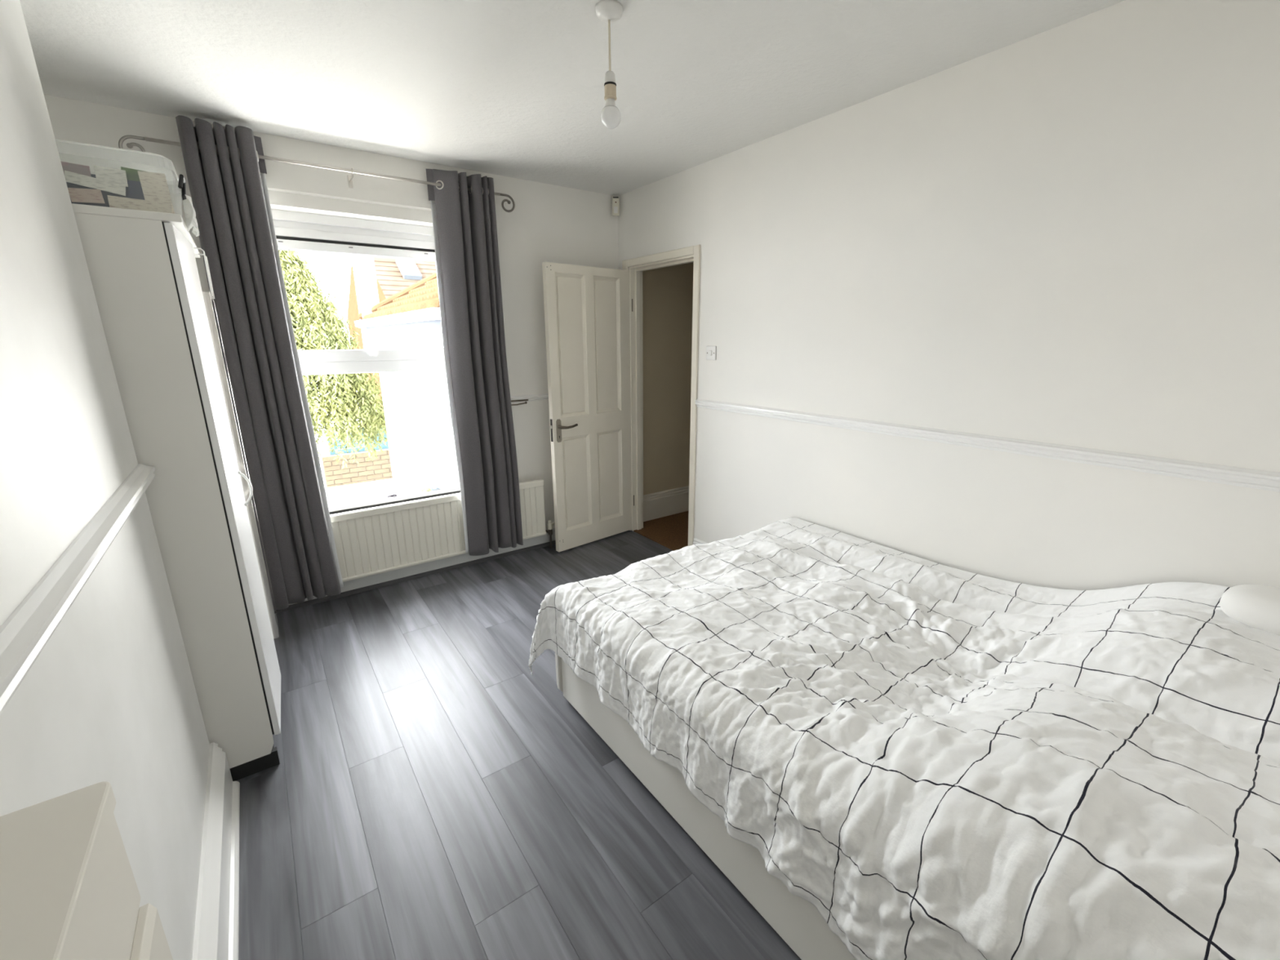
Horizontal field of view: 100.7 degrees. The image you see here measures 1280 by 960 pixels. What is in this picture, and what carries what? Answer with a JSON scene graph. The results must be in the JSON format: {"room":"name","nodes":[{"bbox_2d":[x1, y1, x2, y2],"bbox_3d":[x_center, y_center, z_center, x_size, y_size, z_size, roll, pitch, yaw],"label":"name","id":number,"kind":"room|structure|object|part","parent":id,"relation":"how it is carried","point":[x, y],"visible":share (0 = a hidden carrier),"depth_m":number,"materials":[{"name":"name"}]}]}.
{"room":"bedroom","nodes":[
{"label":"bedroom","id":0,"kind":"room"},
{"bbox_2d":[0,0,209,959],"bbox_3d":[-1.292,0.055,0.866,0.510,2.760,4.290,-11,18,-34],"label":"wall","id":1,"kind":"structure","parent":0,"point":[111,696],"depth_m":1.07,"materials":[{"name":"white paint"}]},
{"bbox_2d":[0,463,155,715],"bbox_3d":[-0.678,0.267,0.526,0.034,0.070,2.750,-11,18,-34],"label":"rail","id":2,"kind":"object","parent":1,"relation":"attached to","point":[27,631],"visible":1,"depth_m":0.81,"materials":[{"name":"white paint"}]},
{"bbox_2d":[192,742,239,959],"bbox_3d":[-0.667,1.291,0.807,0.052,0.195,2.755,-11,18,-34],"label":"baseboard","id":3,"kind":"structure","parent":1,"relation":"attached to","point":[216,924],"depth_m":1.49,"materials":[{"name":"white paint"}]},
{"bbox_2d":[44,94,618,529],"bbox_3d":[-0.973,-0.733,3.815,4.608,2.760,0.280,-11,18,-34],"label":"wall","id":4,"kind":"structure","parent":0,"point":[547,222],"depth_m":3.16,"materials":[{"name":"white paint"}]},
{"bbox_2d":[118,134,515,212],"bbox_3d":[-1.570,-1.625,2.885,1.848,0.110,0.109,-11,18,-34],"label":"pole","id":5,"kind":"object","parent":4,"relation":"attached to","point":[130,145],"visible":0.75,"depth_m":2.73,"materials":[{"name":"grey metal"}]},
{"bbox_2d":[175,115,343,609],"bbox_3d":[-1.952,-0.492,2.806,0.361,2.439,0.175,-11,18,-34],"label":"curtain","id":6,"kind":"object","parent":5,"relation":"hanging from","point":[229,193],"visible":0.94,"depth_m":2.74,"materials":[{"name":"grey fabric"}]},
{"bbox_2d":[426,168,523,555],"bbox_3d":[-1.043,-0.669,3.444,0.404,2.394,0.187,-11,18,-34],"label":"curtain","id":7,"kind":"object","parent":5,"relation":"hanging from","point":[464,227],"visible":1,"depth_m":3.40,"materials":[{"name":"grey fabric"}]},
{"bbox_2d":[271,208,548,514],"bbox_3d":[-1.122,-0.784,3.625,2.248,1.713,0.262,-11,18,-34],"label":"window","id":8,"kind":"structure","parent":4,"relation":"in","point":[295,231],"depth_m":3.26,"materials":[{"name":"white plastic"}]},
{"bbox_3d":[-1.649,-1.465,3.118,1.030,0.130,0.018,-11,18,-34],"label":"head moulding","id":9,"kind":"part","parent":8,"relation":"part of","materials":[{"name":"white plastic"}]},
{"bbox_3d":[-1.661,-1.071,3.243,0.940,0.663,0.055,-11,18,-34],"label":"sash","id":10,"kind":"part","parent":8,"relation":"part of","materials":[{"name":"white plastic"}]},
{"bbox_3d":[-1.670,-0.352,3.452,0.940,0.793,0.055,-11,18,-34],"label":"sash","id":11,"kind":"part","parent":8,"relation":"part of","materials":[{"name":"white plastic"}]},
{"bbox_3d":[-1.590,0.106,3.463,1.030,0.016,0.192,-11,18,-34],"label":"sill","id":12,"kind":"part","parent":8,"relation":"part of","materials":[{"name":"white plastic"}]},
{"bbox_2d":[419,487,431,492],"bbox_3d":[-1.433,0.065,3.546,0.069,0.016,0.056,-11,18,-34],"label":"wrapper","id":13,"kind":"object","parent":8,"relation":"on","point":[425,489],"visible":1,"depth_m":3.54,"materials":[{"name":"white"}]},
{"bbox_2d":[429,484,440,489],"bbox_3d":[-1.381,0.048,3.573,0.070,0.035,0.056,-11,18,-34],"label":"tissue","id":14,"kind":"object","parent":8,"relation":"on","point":[436,486],"visible":1,"depth_m":3.56,"materials":[{"name":"white paper"}]},
{"bbox_2d":[448,482,458,488],"bbox_3d":[-1.276,0.037,3.631,0.056,0.028,0.040,-11,18,-34],"label":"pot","id":15,"kind":"object","parent":8,"relation":"on","point":[454,485],"visible":1,"depth_m":3.62,"materials":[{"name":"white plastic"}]},
{"bbox_2d":[275,528,555,613],"bbox_3d":[-1.400,0.580,3.638,3.108,0.118,0.038,-11,18,-34],"label":"baseboard","id":16,"kind":"structure","parent":4,"relation":"attached to","point":[412,572],"depth_m":3.58,"materials":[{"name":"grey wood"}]},
{"bbox_2d":[329,479,555,582],"bbox_3d":[-1.249,0.353,3.640,1.561,0.553,0.118,-11,18,-34],"label":"radiator","id":17,"kind":"object","parent":4,"relation":"attached to","point":[370,541],"visible":0.8,"depth_m":3.40,"materials":[{"name":"white metal"}]},
{"bbox_3d":[-1.287,0.126,3.503,1.414,0.042,0.038,-11,18,-34],"label":"rail","id":18,"kind":"part","parent":17,"relation":"part of","materials":[{"name":"white metal"}]},
{"bbox_3d":[-1.284,0.506,3.602,1.410,0.022,0.036,-11,18,-34],"label":"rail","id":19,"kind":"part","parent":17,"relation":"part of","materials":[{"name":"white metal"}]},
{"bbox_2d":[511,399,528,405],"bbox_3d":[-0.885,-0.541,3.712,0.215,0.035,0.063,-11,18,-34],"label":"curtain holdback","id":20,"kind":"object","parent":4,"relation":"attached to","point":[522,400],"visible":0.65,"depth_m":3.72,"materials":[{"name":"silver metal"}]},
{"bbox_3d":[-0.882,-0.534,3.696,0.199,0.030,0.028,-10,18,-33],"label":"arm","id":21,"kind":"part","parent":20,"relation":"part of","materials":[{"name":"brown metal"}]},
{"bbox_3d":[-0.891,-0.553,3.719,0.215,0.016,0.041,-11,18,-34],"label":"arm","id":22,"kind":"part","parent":20,"relation":"part of","materials":[{"name":"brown metal"}]},
{"bbox_2d":[612,196,619,216],"bbox_3d":[-0.175,-1.982,3.836,0.052,0.125,0.038,-1,15,-3],"label":"sensor","id":23,"kind":"object","parent":4,"relation":"attached to","point":[615,200],"visible":1,"depth_m":3.82,"materials":[{"name":"beige plastic"}]},
{"bbox_2d":[235,511,801,959],"bbox_3d":[0.399,1.027,2.388,4.670,0.120,4.330,-11,18,-34],"label":"floor","id":24,"kind":"structure","parent":0,"point":[430,795],"depth_m":1.82,"materials":[{"name":"grey laminate"}]},
{"bbox_2d":[0,781,173,959],"bbox_3d":[-0.348,0.969,0.323,0.110,1.065,1.015,-11,18,-34],"label":"base cabinet","id":25,"kind":"object","parent":24,"relation":"on","point":[68,889],"visible":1,"depth_m":0.53,"materials":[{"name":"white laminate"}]},
{"bbox_3d":[-0.353,0.469,0.188,0.104,0.030,1.015,-11,18,-34],"label":"panel","id":26,"kind":"part","parent":25,"relation":"part of","materials":[{"name":"white laminate"}]},
{"bbox_3d":[-0.315,0.542,0.235,0.004,0.134,0.990,-11,18,-34],"label":"drawer","id":27,"kind":"part","parent":25,"relation":"part of","materials":[{"name":"white laminate"}]},
{"bbox_3d":[-0.308,0.999,0.360,0.014,0.788,0.990,-11,18,-34],"label":"drawer","id":28,"kind":"part","parent":25,"relation":"part of","materials":[{"name":"white laminate"}]},
{"bbox_2d":[71,203,280,781],"bbox_3d":[-1.813,0.108,1.949,0.645,1.905,0.849,-11,18,-34],"label":"wardrobe","id":29,"kind":"object","parent":24,"relation":"on","point":[142,264],"visible":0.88,"depth_m":1.68,"materials":[{"name":"white laminate"}]},
{"bbox_3d":[-1.829,-0.800,1.698,0.615,0.022,0.849,-11,18,-34],"label":"panel","id":30,"kind":"part","parent":29,"relation":"part of","materials":[{"name":"white laminate"}]},
{"bbox_2d":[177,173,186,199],"bbox_3d":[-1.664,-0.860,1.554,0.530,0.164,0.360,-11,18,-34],"label":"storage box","id":31,"kind":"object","parent":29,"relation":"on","point":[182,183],"visible":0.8,"depth_m":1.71,"materials":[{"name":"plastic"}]},
{"bbox_2d":[61,161,91,177],"bbox_3d":[-1.558,-0.854,1.460,0.065,0.036,0.004,-11,18,-34],"label":"booklet","id":32,"kind":"object","parent":31,"relation":"in","point":[76,168],"visible":0.64,"depth_m":1.46,"materials":[{"name":"paper"}]},
{"bbox_2d":[67,187,104,203],"bbox_3d":[-1.545,-0.793,1.479,0.069,0.040,0.004,-11,18,-34],"label":"letter","id":33,"kind":"object","parent":31,"relation":"in","point":[77,195],"visible":0.86,"depth_m":1.48,"materials":[{"name":"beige paper"}]},
{"bbox_2d":[66,173,123,207],"bbox_3d":[-1.539,-0.817,1.511,0.190,0.096,0.004,-11,18,-34],"label":"folder","id":34,"kind":"object","parent":31,"relation":"in","point":[104,193],"visible":0.14,"depth_m":1.51,"materials":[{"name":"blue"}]},
{"bbox_2d":[64,170,125,195],"bbox_3d":[-1.520,-0.829,1.482,0.123,0.048,0.004,-11,18,-34],"label":"letter","id":35,"kind":"object","parent":31,"relation":"in","point":[70,177],"visible":0.86,"depth_m":1.48,"materials":[{"name":"white paper"}]},
{"bbox_2d":[93,164,128,186],"bbox_3d":[-1.496,-0.860,1.500,0.066,0.045,0.004,-11,18,-34],"label":"letter","id":36,"kind":"object","parent":31,"relation":"in","point":[115,175],"visible":1,"depth_m":1.50,"materials":[{"name":"white paper"}]},
{"bbox_2d":[106,195,147,210],"bbox_3d":[-1.475,-0.792,1.529,0.083,0.041,0.004,-11,18,-34],"label":"letter","id":37,"kind":"object","parent":31,"relation":"in","point":[115,202],"visible":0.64,"depth_m":1.52,"materials":[{"name":"beige paper"}]},
{"bbox_2d":[122,180,144,199],"bbox_3d":[-1.461,-0.834,1.541,0.066,0.063,0.004,-11,18,-34],"label":"booklet","id":38,"kind":"object","parent":31,"relation":"in","point":[134,190],"visible":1,"depth_m":1.53,"materials":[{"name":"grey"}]},
{"bbox_2d":[120,166,147,182],"bbox_3d":[-1.463,-0.877,1.539,0.061,0.050,0.004,-11,18,-34],"label":"booklet","id":39,"kind":"object","parent":31,"relation":"in","point":[131,174],"visible":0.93,"depth_m":1.53,"materials":[{"name":"green paper"}]},
{"bbox_2d":[137,170,174,213],"bbox_3d":[-1.415,-0.839,1.552,0.063,0.112,0.004,-11,18,-34],"label":"paper sheet","id":40,"kind":"object","parent":31,"relation":"in","point":[154,186],"visible":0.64,"depth_m":1.55,"materials":[{"name":"beige paper"}]},
{"bbox_2d":[182,194,199,236],"bbox_3d":[-1.389,-0.812,1.639,0.026,0.097,0.171,-11,18,-34],"label":"plastic bag","id":41,"kind":"object","parent":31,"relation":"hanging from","point":[189,211],"visible":1,"depth_m":1.62,"materials":[{"name":"white plastic"}]},
{"bbox_3d":[-1.473,0.059,1.926,0.019,1.751,0.424,-10,18,-32],"label":"door","id":42,"kind":"part","parent":29,"relation":"part of","materials":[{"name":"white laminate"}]},
{"bbox_2d":[193,247,279,638],"bbox_3d":[-1.714,-0.109,2.244,0.074,1.601,0.330,-11,18,-34],"label":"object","id":43,"kind":"object","parent":29,"relation":"hanging from","point":[209,302],"visible":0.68,"depth_m":2.15,"materials":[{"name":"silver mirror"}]},
{"bbox_2d":[211,299,278,629],"bbox_3d":[-1.700,-0.034,2.274,0.024,1.400,0.290,-11,18,-34],"label":"mirror glass","id":44,"kind":"object","parent":43,"relation":"attached to","point":[212,300],"depth_m":2.27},
{"bbox_3d":[-1.546,0.032,2.084,0.038,0.140,0.014,-11,18,-34],"label":"bow handle","id":45,"kind":"part","parent":29,"relation":"part of","materials":[{"name":"white metal"}]},
{"bbox_2d":[555,653,855,959],"bbox_3d":[0.858,0.910,1.887,1.461,0.360,2.175,-11,18,-34],"label":"bed base","id":46,"kind":"object","parent":24,"relation":"on","point":[797,922],"visible":0.2,"depth_m":1.58,"materials":[{"name":"white"}]},
{"bbox_3d":[0.227,0.674,2.726,1.461,0.330,0.024,-11,18,-34],"label":"foot panel","id":47,"kind":"part","parent":46,"relation":"part of","materials":[{"name":"white"}]},
{"bbox_3d":[0.886,0.677,1.808,1.392,0.188,2.115,-11,18,-34],"label":"mattress","id":48,"kind":"object","parent":46,"relation":"on","visible":0},
{"bbox_2d":[528,517,1279,959],"bbox_3d":[0.811,0.643,1.813,1.576,0.700,2.300,-11,18,-34],"label":"duvet","id":49,"kind":"object","parent":48,"relation":"on","point":[944,762],"visible":0.99,"depth_m":1.27,"materials":[{"name":"white fabric"}]},
{"bbox_2d":[1219,584,1279,635],"bbox_3d":[1.838,0.384,1.451,0.200,0.112,0.340,-11,18,-34],"label":"pillow","id":50,"kind":"object","parent":49,"relation":"on","point":[1254,606],"visible":0.98,"depth_m":1.49,"materials":[{"name":"white fabric"}]},
{"bbox_2d":[19,0,1124,195],"bbox_3d":[-0.238,-1.484,1.417,3.318,0.120,4.590,-11,18,-34],"label":"ceiling","id":51,"kind":"structure","parent":0,"point":[509,88],"depth_m":2.02,"materials":[{"name":"white paint"}]},
{"bbox_2d":[595,0,622,128],"bbox_3d":[-0.097,-1.329,1.716,0.086,0.336,0.086,-11,18,-34],"label":"pendant light","id":52,"kind":"object","parent":51,"relation":"hanging from","point":[609,11],"visible":1,"depth_m":1.71,"materials":[{"name":"white plastic"}]},
{"bbox_3d":[-0.097,-1.391,1.700,0.007,0.148,0.007,9,17,30],"label":"cord","id":53,"kind":"part","parent":52,"relation":"part of","materials":[{"name":"beige plastic"}]},
{"bbox_3d":[-0.097,-1.228,1.743,0.049,0.043,0.049,-11,18,-34],"label":"bulb","id":54,"kind":"part","parent":52,"relation":"part of","materials":[{"name":"white plastic"}]},
{"bbox_3d":[-0.097,-1.195,1.752,0.067,0.058,0.067,-11,18,-34],"label":"bulb globe","id":55,"kind":"part","parent":52,"relation":"part of","materials":[{"name":"white glass"}]},
{"bbox_2d":[642,262,693,495],"bbox_3d":[1.261,-0.691,3.616,1.352,2.760,2.670,-11,18,-34],"label":"wall","id":56,"kind":"structure","parent":0,"point":[667,291],"depth_m":4.49,"materials":[{"name":"beige paint"}]},
{"bbox_2d":[643,485,688,521],"bbox_3d":[0.453,0.168,4.920,1.252,0.235,0.022,-11,18,-34],"label":"baseboard","id":57,"kind":"structure","parent":56,"relation":"attached to","point":[676,500],"depth_m":4.75,"materials":[{"name":"beige paint"}]},
{"bbox_2d":[617,0,1279,590],"bbox_3d":[1.144,-0.411,2.568,0.110,2.760,4.290,-11,18,-34],"label":"wall","id":58,"kind":"structure","parent":0,"point":[1068,233],"depth_m":2.00,"materials":[{"name":"white paint"}]},
{"bbox_2d":[542,262,634,551],"bbox_3d":[-0.329,-0.501,3.930,0.760,2.022,0.101,-13,20,-40],"label":"door","id":59,"kind":"structure","parent":58,"relation":"in","point":[587,308],"depth_m":3.90,"materials":[{"name":"beige paint"}]},
{"bbox_3d":[-0.574,-0.348,3.753,0.040,0.164,0.006,-13,20,-40],"label":"handle plate","id":60,"kind":"part","parent":59,"relation":"part of","materials":[{"name":"grey metal"}]},
{"bbox_3d":[-0.509,-0.380,3.757,0.143,0.030,0.056,-11,18,-34],"label":"lever handle","id":61,"kind":"part","parent":59,"relation":"part of","materials":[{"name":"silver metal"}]},
{"bbox_3d":[-0.478,-0.930,3.713,0.245,0.965,0.028,-13,20,-40],"label":"panel","id":62,"kind":"part","parent":59,"relation":"part of","materials":[{"name":"beige paint"}]},
{"bbox_3d":[-0.473,0.019,3.966,0.245,0.710,0.028,-13,20,-40],"label":"panel","id":63,"kind":"part","parent":59,"relation":"part of","materials":[{"name":"beige paint"}]},
{"bbox_3d":[-0.245,-0.986,3.916,0.240,0.965,0.028,-13,20,-40],"label":"panel","id":64,"kind":"part","parent":59,"relation":"part of","materials":[{"name":"beige paint"}]},
{"bbox_3d":[-0.240,-0.036,4.169,0.240,0.710,0.028,-13,20,-40],"label":"panel","id":65,"kind":"part","parent":59,"relation":"part of","materials":[{"name":"beige paint"}]},
{"bbox_2d":[622,244,700,546],"bbox_3d":[0.173,-0.533,3.915,0.131,2.110,0.850,-11,18,-34],"label":"door frame","id":66,"kind":"structure","parent":58,"relation":"attached to","point":[635,272],"depth_m":3.94,"materials":[{"name":"beige paint"}]},
{"bbox_3d":[-0.102,-0.604,4.188,0.016,2.110,0.070,-11,18,-34],"label":"architrave","id":67,"kind":"part","parent":66,"relation":"part of","materials":[{"name":"beige paint"}]},
{"bbox_3d":[0.127,-1.517,3.609,0.016,0.050,0.730,-11,18,-34],"label":"architrave","id":68,"kind":"part","parent":66,"relation":"part of","materials":[{"name":"beige paint"}]},
{"bbox_3d":[0.361,-0.441,3.569,0.016,2.110,0.050,-11,18,-34],"label":"architrave","id":69,"kind":"part","parent":66,"relation":"part of","materials":[{"name":"beige paint"}]},
{"bbox_2d":[692,537,707,545],"bbox_3d":[1.339,0.834,2.515,0.020,0.180,3.265,-11,18,-34],"label":"baseboard","id":70,"kind":"structure","parent":58,"relation":"attached to","point":[696,541],"depth_m":3.74,"materials":[{"name":"white paint"}]},
{"bbox_2d":[706,346,716,359],"bbox_3d":[0.448,-0.802,3.348,0.014,0.086,0.086,-11,18,-34],"label":"light switch","id":71,"kind":"object","parent":58,"relation":"attached to","point":[710,350],"visible":1,"depth_m":3.34,"materials":[{"name":"white plastic"}]},
{"bbox_2d":[695,398,1279,492],"bbox_3d":[1.333,-0.176,2.244,0.024,0.056,3.265,-11,18,-34],"label":"rail","id":72,"kind":"object","parent":58,"relation":"attached to","point":[1217,473],"visible":1,"depth_m":1.99,"materials":[{"name":"white paint"}]},
{"label":"outside","id":73,"kind":"structure","parent":0,"visible":0},
{"bbox_2d":[315,411,359,488],"bbox_3d":[-10.820,-0.703,19.717,45.000,0.200,36.130,-11,18,-34],"label":"ground","id":74,"kind":"structure","parent":73,"point":[324,450],"depth_m":21.76,"materials":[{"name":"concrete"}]},
{"bbox_2d":[278,249,388,468],"bbox_3d":[-4.346,-0.322,6.941,2.410,5.598,1.634,-11,18,-34],"label":"willow tree","id":75,"kind":"object","parent":74,"relation":"on","point":[317,326],"visible":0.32,"depth_m":6.56,"materials":[{"name":"green plant"}]},
{"bbox_2d":[320,448,392,500],"bbox_3d":[-3.671,0.672,9.046,2.720,2.575,0.239,-11,18,-34],"label":"wall","id":76,"kind":"structure","parent":74,"relation":"on","point":[373,469],"depth_m":8.16,"materials":[{"name":"brown brick"}]},
{"bbox_2d":[328,429,389,454],"bbox_3d":[-3.635,-0.789,8.701,2.600,0.425,0.100,-11,18,-34],"label":"fence","id":77,"kind":"object","parent":76,"relation":"on","point":[384,446],"visible":0.12,"depth_m":8.16,"materials":[{"name":"blue paint"}]},
{"bbox_2d":[346,257,436,444],"bbox_3d":[-2.828,-3.373,15.941,9.500,6.830,5.920,-11,18,-34],"label":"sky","id":78,"kind":"structure","parent":74,"relation":"on","point":[393,276],"depth_m":11.77,"materials":[{"name":"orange brick"}]},
{"bbox_3d":[-5.150,-4.697,11.806,0.370,0.491,0.666,-11,18,-34],"label":"rooflight frame","id":79,"kind":"part","parent":78,"relation":"part of","materials":[{"name":"grey"}]},
{"bbox_3d":[-5.133,-4.735,11.770,0.310,0.341,0.510,-11,18,-34],"label":"rooflight pane","id":80,"kind":"part","parent":78,"relation":"part of","materials":[{"name":"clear glass"}]},
{"bbox_2d":[351,255,454,490],"bbox_3d":[-0.950,-0.809,6.155,3.525,6.900,3.390,-11,18,-34],"label":"building","id":81,"kind":"structure","parent":74,"relation":"on","point":[416,406],"depth_m":5.18,"materials":[{"name":"white painted render"},{"name":"orange clay roof tiles"},{"name":"brick"}]}
]}

